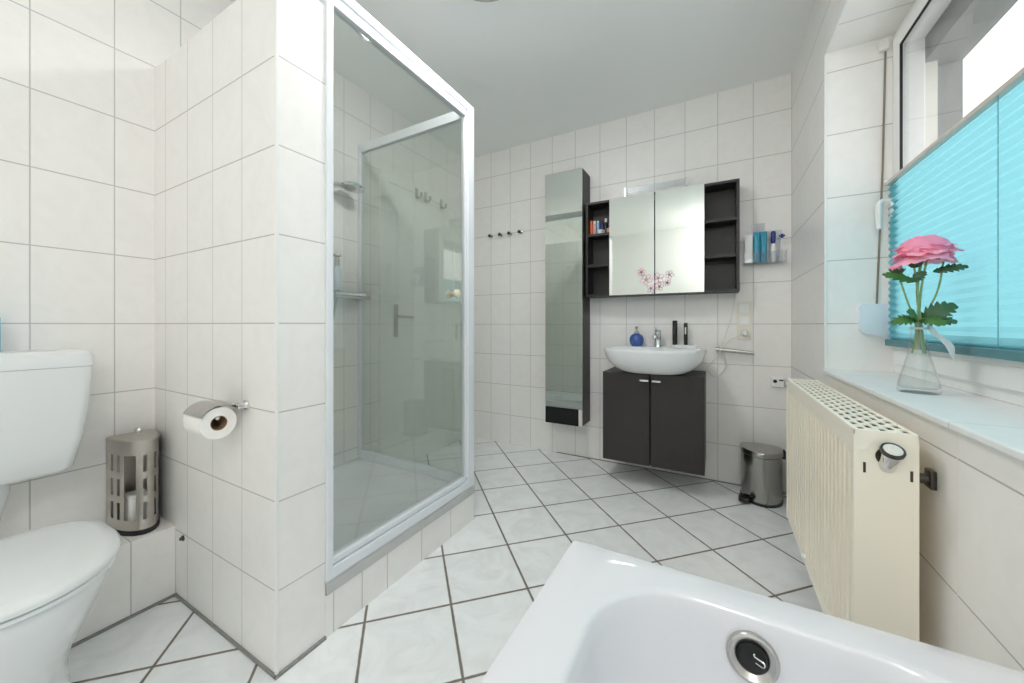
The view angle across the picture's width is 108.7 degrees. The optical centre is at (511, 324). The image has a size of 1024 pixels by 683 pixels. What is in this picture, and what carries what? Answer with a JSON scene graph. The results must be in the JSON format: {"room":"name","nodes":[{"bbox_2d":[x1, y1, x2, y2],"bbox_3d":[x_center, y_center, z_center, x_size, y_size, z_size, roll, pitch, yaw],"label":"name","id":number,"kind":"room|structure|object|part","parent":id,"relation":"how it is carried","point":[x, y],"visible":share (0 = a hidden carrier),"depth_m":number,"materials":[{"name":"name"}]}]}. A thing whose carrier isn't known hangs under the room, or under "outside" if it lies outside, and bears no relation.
{"room":"bathroom","nodes":[
{"label":"bathroom","id":0,"kind":"room"},
{"bbox_2d":[73,516,174,642],"bbox_3d":[-1.749,0.872,0.646,0.194,0.257,1.737,0,0,29],"label":"wall","id":1,"kind":"structure","parent":0,"point":[141,575],"depth_m":1.26,"materials":[{"name":"tile"}]},
{"bbox_2d":[71,594,174,647],"bbox_3d":[-1.663,0.996,0.595,0.006,0.009,1.732,0,0,29],"label":"baseboard","id":2,"kind":"structure","parent":1,"relation":"attached to","point":[172,595],"depth_m":1.23,"materials":[{"name":"grey plastic"}]},
{"bbox_2d":[106,426,159,535],"bbox_3d":[-1.372,0.558,1.350,0.169,0.370,0.128,0,0,29],"label":"steel canister","id":3,"kind":"object","parent":1,"relation":"on","point":[132,459],"visible":0.99,"depth_m":1.31,"materials":[{"name":"silver metal"}]},
{"bbox_3d":[-1.370,0.414,1.349,0.165,0.013,0.128,0,0,29],"label":"lid","id":4,"kind":"part","parent":3,"relation":"part of","materials":[{"name":"metal"}]},
{"bbox_2d":[125,489,146,520],"bbox_3d":[-1.378,0.671,1.349,0.076,0.112,0.060,0,0,29],"label":"toilet roll","id":5,"kind":"object","parent":3,"relation":"in","point":[130,497],"visible":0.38,"depth_m":1.32,"materials":[{"name":"paper"}]},
{"bbox_3d":[-1.368,0.391,1.347,0.025,0.034,0.025,0,0,29],"label":"lid knob","id":6,"kind":"part","parent":3,"relation":"part of","materials":[{"name":"silver metal"}]},
{"bbox_2d":[155,0,273,671],"bbox_3d":[-1.006,-0.007,1.313,0.848,2.015,0.148,0,0,29],"label":"wall partition","id":7,"kind":"structure","parent":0,"point":[214,95],"depth_m":1.20,"materials":[{"name":"tile"}]},
{"bbox_2d":[183,400,249,419],"bbox_3d":[-0.887,0.253,1.100,0.155,0.050,0.110,0,0,29],"label":"paper holder","id":8,"kind":"object","parent":7,"relation":"attached to","point":[199,409],"visible":0.92,"depth_m":1.08,"materials":[{"name":"silver metal"}]},
{"bbox_2d":[183,406,236,438],"bbox_3d":[-0.898,0.286,1.093,0.106,0.092,0.092,0,0,29],"label":"toilet roll","id":9,"kind":"object","parent":8,"relation":"hanging from","point":[208,427],"visible":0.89,"depth_m":1.07,"materials":[{"name":"paper"}]},
{"bbox_2d":[174,592,325,679],"bbox_3d":[-0.919,0.996,1.261,0.667,0.009,0.154,0,0,29],"label":"baseboard","id":10,"kind":"structure","parent":7,"relation":"attached to","point":[238,646],"depth_m":1.13,"materials":[{"name":"grey tile"}]},
{"bbox_2d":[274,0,278,674],"bbox_3d":[-0.668,-0.007,1.043,0.010,2.015,0.009,0,0,29],"label":"trim","id":11,"kind":"structure","parent":7,"relation":"attached to","point":[276,2],"depth_m":1.04,"materials":[{"name":"white plastic"}]},
{"bbox_2d":[279,0,324,671],"bbox_3d":[-0.633,-0.007,1.108,0.004,2.015,0.146,0,0,29],"label":"wall","id":12,"kind":"structure","parent":7,"relation":"attached to","point":[301,22],"depth_m":1.10,"materials":[{"name":"tile"}]},
{"bbox_2d":[0,0,460,538],"bbox_3d":[-1.391,-0.240,1.648,0.150,2.480,3.837,0,0,29],"label":"wall","id":13,"kind":"structure","parent":0,"point":[77,77],"depth_m":1.34,"materials":[{"name":"tile"}]},
{"bbox_2d":[0,349,93,520],"bbox_3d":[-1.518,0.383,1.040,0.212,0.614,0.434,0,0,29],"label":"cistern","id":14,"kind":"object","parent":13,"relation":"attached to","point":[45,394],"visible":1,"depth_m":1.10,"materials":[{"name":"white ceramic"}]},
{"bbox_2d":[0,317,0,352],"bbox_3d":[-1.531,0.008,1.064,0.056,0.148,0.056,0,0,29],"label":"spray bottle","id":15,"kind":"object","parent":14,"relation":"on","point":[0,317],"visible":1,"depth_m":1.08,"materials":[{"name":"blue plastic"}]},
{"bbox_3d":[-1.536,0.299,1.050,0.172,0.331,0.431,0,0,29],"label":"tank","id":16,"kind":"part","parent":14,"relation":"part of","materials":[{"name":"white ceramic"}]},
{"bbox_3d":[-1.535,0.108,1.049,0.174,0.052,0.434,0,0,29],"label":"tank lid","id":17,"kind":"part","parent":14,"relation":"part of","materials":[{"name":"white ceramic"}]},
{"bbox_2d":[333,181,364,320],"bbox_3d":[-0.983,-0.395,2.112,0.256,0.853,0.132,0,0,-29],"label":"shower","id":18,"kind":"object","parent":13,"relation":"attached to","point":[350,186],"visible":0.38,"depth_m":2.10,"materials":[{"name":"silver metal"}]},
{"bbox_3d":[-1.011,-0.741,2.055,0.028,0.146,0.110,0,0,40],"label":"handle","id":19,"kind":"part","parent":18,"relation":"part of","materials":[{"name":"silver metal"}]},
{"bbox_2d":[333,289,370,299],"bbox_3d":[-0.974,-0.175,2.164,0.080,0.049,0.288,0,0,29],"label":"shower mixer","id":20,"kind":"object","parent":13,"relation":"attached to","point":[336,293],"visible":0.84,"depth_m":2.16,"materials":[{"name":"silver metal"}]},
{"bbox_2d":[333,253,341,289],"bbox_3d":[-0.996,-0.299,2.094,0.048,0.205,0.048,0,0,29],"label":"shampoo bottle","id":21,"kind":"object","parent":20,"relation":"on","point":[337,271],"visible":0.96,"depth_m":2.08,"materials":[{"name":"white plastic"}]},
{"bbox_2d":[379,168,458,460],"bbox_3d":[-0.668,-0.018,2.795,0.124,2.035,0.855,0,0,29],"label":"door","id":22,"kind":"structure","parent":13,"relation":"in","point":[419,239],"depth_m":2.71,"materials":[{"name":"white paint"}]},
{"bbox_3d":[-0.801,-0.028,2.539,0.007,0.225,0.038,0,0,29],"label":"handle plate","id":23,"kind":"part","parent":22,"relation":"part of","materials":[{"name":"metal"}]},
{"bbox_3d":[-0.751,-0.054,2.572,0.052,0.019,0.125,0,0,29],"label":"handle","id":24,"kind":"part","parent":22,"relation":"part of","materials":[{"name":"metal"}]},
{"bbox_2d":[415,188,422,198],"bbox_3d":[-0.678,-0.964,2.695,0.060,0.082,0.026,0,0,29],"label":"hook","id":25,"kind":"object","parent":22,"relation":"attached to","point":[416,189],"visible":1,"depth_m":2.70,"materials":[{"name":"metal"}]},
{"bbox_2d":[424,192,431,202],"bbox_3d":[-0.632,-0.964,2.778,0.060,0.082,0.026,0,0,29],"label":"hook","id":26,"kind":"object","parent":22,"relation":"attached to","point":[425,193],"visible":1,"depth_m":2.78,"materials":[{"name":"metal"}]},
{"bbox_2d":[440,199,446,208],"bbox_3d":[-0.543,-0.964,2.940,0.060,0.082,0.026,0,0,29],"label":"hook","id":27,"kind":"object","parent":22,"relation":"attached to","point":[441,201],"visible":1,"depth_m":2.94,"materials":[{"name":"metal"}]},
{"bbox_2d":[68,438,822,682],"bbox_3d":[-0.195,1.060,0.986,2.885,0.120,4.137,0,0,29],"label":"floor","id":28,"kind":"structure","parent":0,"point":[448,618],"depth_m":1.51,"materials":[{"name":"tile"}]},
{"bbox_2d":[0,519,120,682],"bbox_3d":[-1.220,0.787,0.875,0.489,0.426,0.394,0,0,29],"label":"toilet","id":29,"kind":"object","parent":28,"relation":"on","point":[52,576],"visible":1,"depth_m":0.86,"materials":[{"name":"white ceramic"}]},
{"bbox_3d":[-1.226,0.809,0.878,0.473,0.382,0.372,0,0,29],"label":"bowl","id":30,"kind":"part","parent":29,"relation":"part of","materials":[{"name":"white ceramic"}]},
{"bbox_3d":[-1.202,0.608,0.865,0.438,0.013,0.384,0,0,29],"label":"seat","id":31,"kind":"part","parent":29,"relation":"part of","materials":[{"name":"white plastic"}]},
{"bbox_3d":[-1.204,0.587,0.866,0.454,0.025,0.394,0,0,29],"label":"lid","id":32,"kind":"part","parent":29,"relation":"part of","materials":[{"name":"white plastic"}]},
{"bbox_2d":[325,494,473,637],"bbox_3d":[-0.768,0.932,1.737,0.854,0.135,0.824,0,0,29],"label":"shower base","id":33,"kind":"object","parent":28,"relation":"on","point":[346,601],"visible":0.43,"depth_m":1.41,"materials":[{"name":"tile"}]},
{"bbox_2d":[325,457,474,595],"bbox_3d":[-0.765,0.843,1.736,0.858,0.045,0.823,0,0,29],"label":"shower tray","id":34,"kind":"object","parent":33,"relation":"on","point":[366,493],"visible":0.43,"depth_m":1.79,"materials":[{"name":"white ceramic"}]},
{"bbox_2d":[319,0,473,581],"bbox_3d":[-0.759,-0.146,1.730,0.872,1.932,0.819,0,0,29],"label":"shower frame","id":35,"kind":"object","parent":34,"relation":"on","point":[350,12],"visible":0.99,"depth_m":1.60,"materials":[{"name":"white metal"}]},
{"bbox_3d":[-0.593,-0.146,2.088,0.817,1.932,0.028,0,0,29],"label":"frame","id":36,"kind":"part","parent":35,"relation":"part of","materials":[{"name":"white metal"}]},
{"bbox_3d":[-0.296,-0.148,1.770,0.030,0.042,0.042,0,0,29],"label":"knob","id":37,"kind":"part","parent":35,"relation":"part of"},
{"bbox_3d":[-0.266,-0.148,1.753,0.030,0.042,0.042,0,0,29],"label":"knob","id":38,"kind":"part","parent":35,"relation":"part of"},
{"bbox_2d":[480,540,1023,682],"bbox_3d":[-0.040,0.724,-0.211,0.654,0.553,1.882,0,0,29],"label":"bathtub","id":39,"kind":"object","parent":28,"relation":"on","point":[602,615],"visible":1,"depth_m":0.56,"materials":[{"name":"white ceramic"}]},
{"bbox_2d":[738,442,785,507],"bbox_3d":[1.423,0.849,2.095,0.234,0.302,0.223,0,0,29],"label":"pedal bin","id":40,"kind":"object","parent":28,"relation":"on","point":[761,464],"visible":1,"depth_m":2.03,"materials":[{"name":"silver metal"}]},
{"bbox_3d":[1.427,0.717,2.100,0.208,0.038,0.211,0,0,29],"label":"lid","id":41,"kind":"part","parent":40,"relation":"part of","materials":[{"name":"metal"}]},
{"bbox_2d":[230,0,813,157],"bbox_3d":[-0.195,-1.540,0.986,2.885,0.120,4.137,0,0,29],"label":"ceiling","id":42,"kind":"structure","parent":0,"point":[529,71],"depth_m":2.03,"materials":[{"name":"white paint"}]},
{"bbox_2d":[474,0,497,1],"bbox_3d":[-0.115,-1.449,1.475,0.330,0.060,0.330,0,0,29],"label":"ceiling lamp","id":43,"kind":"object","parent":42,"relation":"attached to","point":[474,0],"visible":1,"depth_m":1.62,"materials":[{"name":"metal"}]},
{"bbox_2d":[474,73,791,492],"bbox_3d":[0.770,-0.240,2.730,2.885,2.480,0.150,0,0,29],"label":"wall","id":44,"kind":"structure","parent":0,"point":[744,133],"depth_m":2.54,"materials":[{"name":"tile"}]},
{"bbox_2d":[545,168,589,426],"bbox_3d":[0.416,-0.194,2.738,0.285,1.832,0.180,0,0,29],"label":"tall cabinet","id":45,"kind":"object","parent":44,"relation":"attached to","point":[567,193],"visible":1,"depth_m":2.65,"materials":[{"name":"grey mirror"}]},
{"bbox_2d":[603,367,705,475],"bbox_3d":[0.916,0.579,2.363,0.580,0.557,0.352,0,0,29],"label":"vanity cabinet","id":46,"kind":"object","parent":44,"relation":"attached to","point":[658,421],"visible":0.96,"depth_m":2.21,"materials":[{"name":"laminate"}]},
{"bbox_3d":[0.711,0.579,2.298,0.284,0.557,0.017,0,0,29],"label":"door","id":47,"kind":"part","parent":46,"relation":"part of","materials":[{"name":"laminate"}]},
{"bbox_2d":[604,346,706,374],"bbox_3d":[0.887,0.223,2.306,0.594,0.152,0.476,0,0,29],"label":"basin","id":48,"kind":"object","parent":46,"relation":"in","point":[664,360],"visible":0.99,"depth_m":2.12,"materials":[{"name":"white ceramic"}]},
{"bbox_2d":[629,326,643,345],"bbox_3d":[0.852,0.079,2.511,0.094,0.136,0.095,0,0,29],"label":"soap dispenser","id":49,"kind":"object","parent":48,"relation":"on","point":[636,339],"visible":0.97,"depth_m":2.48,"materials":[{"name":"blue glass"}]},
{"bbox_2d":[653,327,661,346],"bbox_3d":[0.949,0.081,2.409,0.048,0.132,0.154,0,0,29],"label":"tap","id":50,"kind":"object","parent":48,"relation":"on","point":[657,334],"visible":1,"depth_m":2.44,"materials":[{"name":"silver metal"}]},
{"bbox_3d":[0.955,0.039,2.420,0.042,0.048,0.122,0,0,29],"label":"lever","id":51,"kind":"part","parent":50,"relation":"part of","materials":[{"name":"silver metal"}]},
{"bbox_2d":[672,320,676,346],"bbox_3d":[1.072,0.059,2.417,0.033,0.175,0.032,0,0,29],"label":"tube","id":52,"kind":"object","parent":48,"relation":"on","point":[674,322],"visible":0.88,"depth_m":2.41,"materials":[{"name":"plastic"}]},
{"bbox_2d":[684,323,687,344],"bbox_3d":[1.129,0.068,2.388,0.026,0.159,0.032,0,0,29],"label":"tube","id":53,"kind":"object","parent":48,"relation":"on","point":[685,324],"visible":0.82,"depth_m":2.38,"materials":[{"name":"plastic"}]},
{"bbox_2d":[674,345,697,347],"bbox_3d":[1.107,0.139,2.342,0.140,0.016,0.072,0,0,29],"label":"soap dish","id":54,"kind":"object","parent":48,"relation":"on","point":[675,346],"visible":0.99,"depth_m":2.32,"materials":[{"name":"white ceramic"}]},
{"bbox_3d":[0.968,0.579,2.156,0.290,0.557,0.017,0,0,29],"label":"door","id":55,"kind":"part","parent":46,"relation":"part of","materials":[{"name":"laminate"}]},
{"bbox_2d":[586,178,739,297],"bbox_3d":[0.963,-0.531,2.446,0.934,0.666,0.160,0,0,29],"label":"upper cabinet","id":56,"kind":"object","parent":44,"relation":"attached to","point":[685,240],"visible":1,"depth_m":2.35,"materials":[{"name":"black wood"}]},
{"bbox_2d":[590,221,592,233],"bbox_3d":[0.571,-0.693,2.639,0.022,0.105,0.022,0,0,29],"label":"tube","id":57,"kind":"object","parent":56,"relation":"on","point":[591,222],"visible":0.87,"depth_m":2.63,"materials":[{"name":"orange plastic"}]},
{"bbox_2d":[593,221,595,233],"bbox_3d":[0.591,-0.690,2.627,0.022,0.100,0.022,0,0,29],"label":"tube","id":58,"kind":"object","parent":56,"relation":"on","point":[594,222],"visible":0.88,"depth_m":2.62,"materials":[{"name":"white plastic"}]},
{"bbox_2d":[588,232,608,240],"bbox_3d":[0.640,-0.632,2.630,0.158,0.016,0.127,0,0,29],"label":"shelf","id":59,"kind":"object","parent":56,"relation":"attached to","point":[600,236],"depth_m":2.63,"materials":[{"name":"black wood"}]},
{"bbox_2d":[588,264,608,269],"bbox_3d":[0.640,-0.415,2.630,0.158,0.016,0.127,0,0,29],"label":"shelf","id":60,"kind":"object","parent":56,"relation":"attached to","point":[590,266],"depth_m":2.61,"materials":[{"name":"black wood"}]},
{"bbox_2d":[603,218,607,232],"bbox_3d":[0.665,-0.696,2.603,0.034,0.112,0.034,0,0,29],"label":"perfume bottle","id":61,"kind":"object","parent":56,"relation":"on","point":[605,225],"visible":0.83,"depth_m":2.59,"materials":[{"name":"black glass"}]},
{"bbox_3d":[0.798,-0.531,2.456,0.290,0.662,0.017,0,0,29],"label":"mirror door","id":62,"kind":"part","parent":56,"relation":"part of","materials":[{"name":"silver metal"}]},
{"bbox_2d":[624,177,687,196],"bbox_3d":[0.944,-0.897,2.422,0.393,0.066,0.048,0,0,29],"label":"lamp","id":63,"kind":"object","parent":56,"relation":"on","point":[686,178],"visible":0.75,"depth_m":2.49,"materials":[{"name":"metal"}]},
{"bbox_3d":[1.053,-0.531,2.315,0.282,0.662,0.017,0,0,29],"label":"mirror door","id":64,"kind":"part","parent":56,"relation":"part of","materials":[{"name":"silver metal"}]},
{"bbox_2d":[704,217,735,227],"bbox_3d":[1.286,-0.632,2.273,0.170,0.016,0.127,0,0,29],"label":"shelf","id":65,"kind":"object","parent":56,"relation":"attached to","point":[730,222],"depth_m":2.27,"materials":[{"name":"black wood"}]},
{"bbox_2d":[704,253,735,261],"bbox_3d":[1.286,-0.415,2.273,0.170,0.016,0.127,0,0,29],"label":"shelf","id":66,"kind":"object","parent":56,"relation":"attached to","point":[723,257],"depth_m":2.26,"materials":[{"name":"black wood"}]},
{"bbox_2d":[722,295,734,345],"bbox_3d":[1.358,-0.024,2.310,0.078,0.332,0.025,0,0,10],"label":"cable","id":67,"kind":"object","parent":56,"relation":"hanging from","point":[734,295],"visible":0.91,"depth_m":2.30,"materials":[{"name":"white plastic"}]},
{"bbox_2d":[557,452,786,493],"bbox_3d":[0.998,0.997,2.516,1.480,0.006,0.005,0,0,29],"label":"baseboard","id":68,"kind":"structure","parent":44,"relation":"attached to","point":[557,452],"depth_m":2.52,"materials":[{"name":"grey tile"}]},
{"bbox_2d":[716,347,753,354],"bbox_3d":[1.377,0.162,2.276,0.203,0.045,0.057,0,0,29],"label":"towel rail","id":69,"kind":"object","parent":44,"relation":"attached to","point":[717,348],"visible":0.93,"depth_m":2.25,"materials":[{"name":"metal"}]},
{"bbox_2d":[737,302,751,338],"bbox_3d":[1.429,-0.025,2.256,0.078,0.231,0.042,0,0,29],"label":"switch panel","id":70,"kind":"object","parent":44,"relation":"attached to","point":[744,309],"visible":0.99,"depth_m":2.26,"materials":[{"name":"beige plastic"}]},
{"bbox_2d":[706,334,742,376],"bbox_3d":[1.324,0.194,2.288,0.200,0.281,0.074,0,0,29],"label":"cable","id":71,"kind":"object","parent":70,"relation":"hanging from","point":[741,334],"visible":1,"depth_m":2.30,"materials":[{"name":"white plastic"}]},
{"bbox_2d":[739,328,749,337],"bbox_3d":[1.427,0.051,2.252,0.060,0.060,0.033,0,0,29],"label":"socket","id":72,"kind":"object","parent":70,"relation":"attached to","point":[745,331],"depth_m":2.26,"materials":[{"name":"white plastic"}]},
{"bbox_2d":[743,242,786,265],"bbox_3d":[1.506,-0.490,2.196,0.210,0.250,0.072,0,0,29],"label":"acrylic organiser","id":73,"kind":"object","parent":44,"relation":"attached to","point":[785,251],"visible":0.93,"depth_m":2.19,"materials":[{"name":"clear plastic"}]},
{"bbox_2d":[744,236,752,262],"bbox_3d":[1.436,-0.453,2.231,0.039,0.165,0.037,0,0,29],"label":"box","id":74,"kind":"object","parent":73,"relation":"in","point":[748,240],"visible":0.9,"depth_m":2.21,"materials":[{"name":"white plastic"}]},
{"bbox_2d":[753,232,759,262],"bbox_3d":[1.472,-0.463,2.211,0.033,0.185,0.032,0,0,29],"label":"tube","id":75,"kind":"object","parent":73,"relation":"in","point":[756,236],"visible":0.86,"depth_m":2.20,"materials":[{"name":"teal plastic"}]},
{"bbox_2d":[760,231,766,262],"bbox_3d":[1.502,-0.463,2.194,0.033,0.185,0.032,0,0,29],"label":"tube","id":76,"kind":"object","parent":73,"relation":"in","point":[763,235],"visible":0.98,"depth_m":2.18,"materials":[{"name":"teal plastic"}]},
{"bbox_2d":[770,231,775,260],"bbox_3d":[1.544,-0.461,2.171,0.030,0.182,0.030,0,0,29],"label":"bottle","id":77,"kind":"object","parent":73,"relation":"in","point":[773,233],"visible":0.98,"depth_m":2.16,"materials":[{"name":"white plastic"}]},
{"bbox_3d":[1.544,-0.425,2.171,0.030,0.110,0.030,0,0,29],"label":"handle","id":78,"kind":"part","parent":77,"relation":"part of","materials":[{"name":"white plastic"}]},
{"bbox_2d":[779,234,784,260],"bbox_3d":[1.580,-0.452,2.151,0.029,0.159,0.015,0,0,7],"label":"toothbrush","id":79,"kind":"object","parent":73,"relation":"in","point":[781,235],"visible":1,"depth_m":2.15,"materials":[{"name":"white plastic"}]},
{"bbox_3d":[1.576,-0.451,2.152,0.021,0.158,0.008,0,0,-12],"label":"handle","id":80,"kind":"part","parent":79,"relation":"part of","materials":[{"name":"white plastic"}]},
{"bbox_2d":[770,377,786,387],"bbox_3d":[1.585,0.341,2.174,0.089,0.058,0.034,0,0,29],"label":"radiator valve","id":81,"kind":"object","parent":44,"relation":"attached to","point":[774,381],"visible":0.92,"depth_m":2.17,"materials":[{"name":"white plastic"}]},
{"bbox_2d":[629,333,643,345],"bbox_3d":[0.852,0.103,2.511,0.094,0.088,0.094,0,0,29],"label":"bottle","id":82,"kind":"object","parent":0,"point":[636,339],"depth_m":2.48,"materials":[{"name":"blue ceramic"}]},
{"bbox_2d":[792,0,1023,671],"bbox_3d":[0.875,-0.240,0.394,0.360,2.480,3.837,0,0,29],"label":"wall","id":83,"kind":"structure","parent":0,"point":[971,528],"depth_m":0.73,"materials":[{"name":"tile"}]},
{"bbox_2d":[824,54,826,369],"bbox_3d":[1.275,-0.463,1.496,0.008,1.289,0.012,0,0,29],"label":"trim","id":84,"kind":"structure","parent":83,"relation":"attached to","point":[825,55],"depth_m":1.49,"materials":[{"name":"white plastic"}]},
{"bbox_2d":[824,0,848,54],"bbox_3d":[0.883,-1.103,0.786,0.008,0.012,1.630,0,0,29],"label":"trim","id":85,"kind":"structure","parent":83,"relation":"attached to","point":[846,1],"depth_m":1.35,"materials":[{"name":"white plastic"}]},
{"bbox_2d":[826,35,893,372],"bbox_3d":[1.366,-0.460,1.446,0.209,1.283,0.006,0,0,29],"label":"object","id":86,"kind":"structure","parent":83,"relation":"attached to","point":[855,74],"depth_m":1.45,"materials":[{"name":"tile"}]},
{"bbox_2d":[787,378,936,640],"bbox_3d":[0.988,0.514,1.117,0.142,0.581,0.888,0,0,29],"label":"radiator","id":87,"kind":"object","parent":83,"relation":"attached to","point":[854,477],"visible":0.94,"depth_m":0.82,"materials":[{"name":"beige metal"}]},
{"bbox_3d":[0.950,0.517,1.160,0.016,0.572,0.838,0,0,29],"label":"panel","id":88,"kind":"part","parent":87,"relation":"part of","materials":[{"name":"beige metal"}]},
{"bbox_2d":[787,378,918,439],"bbox_3d":[0.987,0.230,1.140,0.101,0.011,0.850,0,0,29],"label":"grille","id":89,"kind":"object","parent":87,"relation":"attached to","point":[860,422],"depth_m":0.93,"materials":[{"name":"beige metal"}]},
{"bbox_3d":[1.022,0.517,1.121,0.016,0.572,0.839,0,0,29],"label":"panel","id":90,"kind":"part","parent":87,"relation":"part of","materials":[{"name":"beige metal"}]},
{"bbox_2d":[827,0,914,52],"bbox_3d":[0.972,-1.104,0.733,0.209,0.006,1.624,0,0,29],"label":"trim","id":91,"kind":"structure","parent":83,"relation":"attached to","point":[862,21],"depth_m":1.33,"materials":[{"name":"tile"}]},
{"bbox_2d":[858,38,890,336],"bbox_3d":[1.394,-0.518,1.415,0.086,1.133,0.022,0,0,29],"label":"belt winder","id":92,"kind":"object","parent":83,"relation":"attached to","point":[873,319],"visible":1,"depth_m":1.41,"materials":[{"name":"white plastic"}]},
{"bbox_2d":[823,369,1023,461],"bbox_3d":[0.968,0.189,0.735,0.217,0.014,1.624,0,0,29],"label":"windowsill","id":93,"kind":"structure","parent":83,"relation":"attached to","point":[998,425],"depth_m":0.81,"materials":[{"name":"stone"}]},
{"bbox_2d":[897,324,954,394],"bbox_3d":[1.092,0.087,0.984,0.082,0.190,0.088,0,0,4],"label":"glass vase","id":94,"kind":"object","parent":93,"relation":"on","point":[948,344],"visible":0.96,"depth_m":0.97,"materials":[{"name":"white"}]},
{"bbox_2d":[882,234,968,353],"bbox_3d":[1.102,-0.081,0.983,0.131,0.317,0.132,0,0,-21],"label":"flower","id":95,"kind":"object","parent":94,"relation":"in","point":[917,251],"visible":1,"depth_m":0.97,"materials":[{"name":"pink plant"}]},
{"bbox_3d":[1.074,-0.032,1.000,0.041,0.218,0.009,0,0,25],"label":"stem","id":96,"kind":"part","parent":95,"relation":"part of","materials":[{"name":"green plant"}]},
{"bbox_3d":[1.083,-0.044,0.985,0.013,0.223,0.006,0,0,3],"label":"stem","id":97,"kind":"part","parent":95,"relation":"part of","materials":[{"name":"green plant"}]},
{"bbox_3d":[1.097,-0.049,0.984,0.021,0.253,0.006,0,0,29],"label":"stem","id":98,"kind":"part","parent":95,"relation":"part of","materials":[{"name":"green plant"}]},
{"bbox_3d":[1.099,-0.056,0.985,0.011,0.246,0.025,0,0,-7],"label":"stem","id":99,"kind":"part","parent":95,"relation":"part of","materials":[{"name":"green plant"}]},
{"bbox_3d":[1.111,-0.044,0.973,0.049,0.243,0.011,0,0,14],"label":"stem","id":100,"kind":"part","parent":95,"relation":"part of","materials":[{"name":"green plant"}]},
{"bbox_2d":[875,0,1023,406],"bbox_3d":[1.123,-0.453,0.653,0.276,1.309,1.630,0,0,29],"label":"window","id":101,"kind":"structure","parent":83,"relation":"in","point":[928,42],"depth_m":1.27,"materials":[{"name":"white plastic"}]},
{"bbox_3d":[1.393,-0.416,1.374,0.052,0.112,0.030,0,0,29],"label":"handle","id":102,"kind":"part","parent":101,"relation":"part of","materials":[{"name":"white plastic"}]},
{"bbox_3d":[1.129,-0.382,0.646,0.040,1.127,1.624,0,0,29],"label":"guide rail","id":103,"kind":"part","parent":101,"relation":"part of","materials":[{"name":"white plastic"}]},
{"bbox_2d":[884,67,1023,361],"bbox_3d":[1.041,-0.234,0.704,0.024,0.624,1.567,0,0,29],"label":"blind","id":104,"kind":"object","parent":101,"relation":"attached to","point":[966,188],"visible":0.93,"depth_m":0.93,"materials":[{"name":"teal fabric"}]},
{"bbox_3d":[1.040,-0.529,0.702,0.021,0.014,1.563,0,0,29],"label":"rail","id":105,"kind":"part","parent":104,"relation":"part of","materials":[{"name":"white plastic"}]},
{"bbox_3d":[1.037,0.067,0.698,0.023,0.023,1.553,0,0,29],"label":"rail","id":106,"kind":"part","parent":104,"relation":"part of","materials":[{"name":"metal"}]},
{"bbox_3d":[1.109,-0.234,0.838,0.002,0.577,0.002,0,0,29],"label":"tension cord","id":107,"kind":"part","parent":104,"relation":"part of","materials":[{"name":"teal fabric"}]},
{"bbox_3d":[1.075,0.070,0.676,0.067,0.049,1.444,0,0,29],"label":"sash rail","id":108,"kind":"part","parent":101,"relation":"part of","materials":[{"name":"white plastic"}]},
{"label":"outside","id":109,"kind":"structure","parent":0,"visible":0},
{"bbox_2d":[956,0,1017,122],"bbox_3d":[1.223,-0.500,0.630,0.020,3.000,3.687,0,0,29],"label":"wall","id":110,"kind":"structure","parent":109,"point":[959,62],"depth_m":1.31,"materials":[{"name":"white paint"}]}
]}

